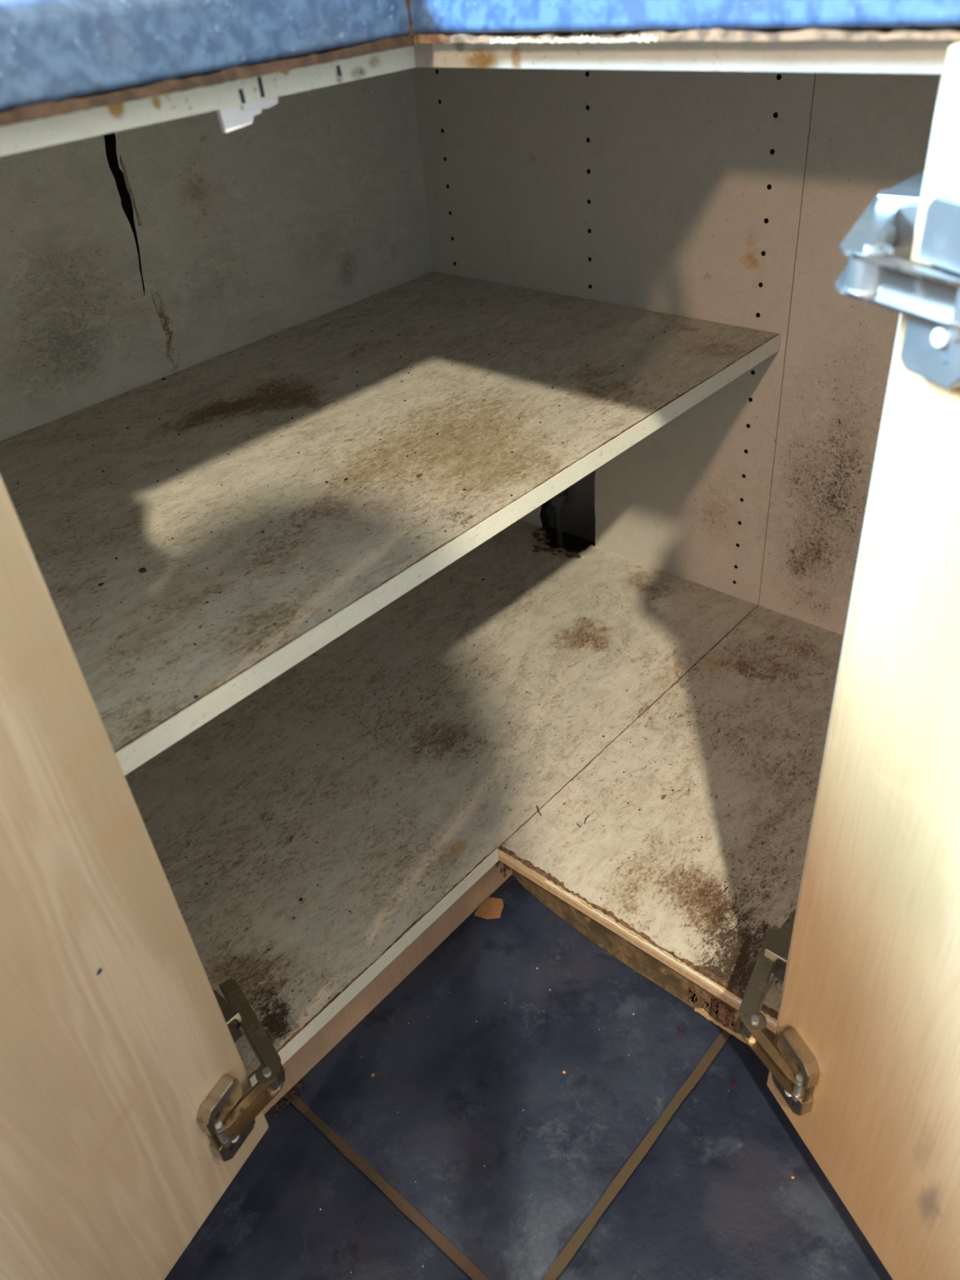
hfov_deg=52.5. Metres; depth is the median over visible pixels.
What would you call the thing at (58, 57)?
countertop
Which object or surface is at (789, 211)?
base cabinet
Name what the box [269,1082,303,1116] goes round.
dirt
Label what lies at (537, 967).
dirt
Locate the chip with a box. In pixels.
[474,897,503,919]
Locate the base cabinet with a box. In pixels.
[0,26,959,1279]
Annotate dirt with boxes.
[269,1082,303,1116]
[320,967,728,1272]
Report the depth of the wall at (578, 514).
1.54 m
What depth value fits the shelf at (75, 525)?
0.88 m
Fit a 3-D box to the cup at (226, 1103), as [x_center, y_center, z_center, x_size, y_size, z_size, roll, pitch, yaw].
[-0.181,0.343,0.696,0.018,0.066,0.036,25,46,35]
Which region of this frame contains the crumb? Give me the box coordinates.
[138,567,146,573]
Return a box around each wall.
[102,133,124,212]
[546,470,595,542]
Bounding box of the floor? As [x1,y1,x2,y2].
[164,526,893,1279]
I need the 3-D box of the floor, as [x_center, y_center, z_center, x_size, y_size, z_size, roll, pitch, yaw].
[0.092,1.047,-0.045,3.320,0.030,3.320,25,46,35]
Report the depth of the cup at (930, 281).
0.37 m
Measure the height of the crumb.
0.002 m
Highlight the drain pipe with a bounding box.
[547,488,568,548]
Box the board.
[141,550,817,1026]
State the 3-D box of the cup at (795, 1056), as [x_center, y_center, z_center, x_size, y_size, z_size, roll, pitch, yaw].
[0.223,0.307,0.689,0.035,0.066,0.025,25,46,35]
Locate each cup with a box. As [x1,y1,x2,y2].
[196,1074,255,1161]
[771,1026,820,1115]
[900,192,959,389]
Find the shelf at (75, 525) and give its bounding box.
[0,271,779,753]
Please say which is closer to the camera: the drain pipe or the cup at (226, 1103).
the cup at (226, 1103)
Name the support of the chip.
on the floor
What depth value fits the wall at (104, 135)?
1.08 m
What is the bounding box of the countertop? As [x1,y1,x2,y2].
[0,0,959,126]
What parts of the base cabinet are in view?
door, panel, mounting plate, arm, arm, panel, panel, panel, arm, arm, mounting plate, panel, door, arm, panel, mounting plate, arm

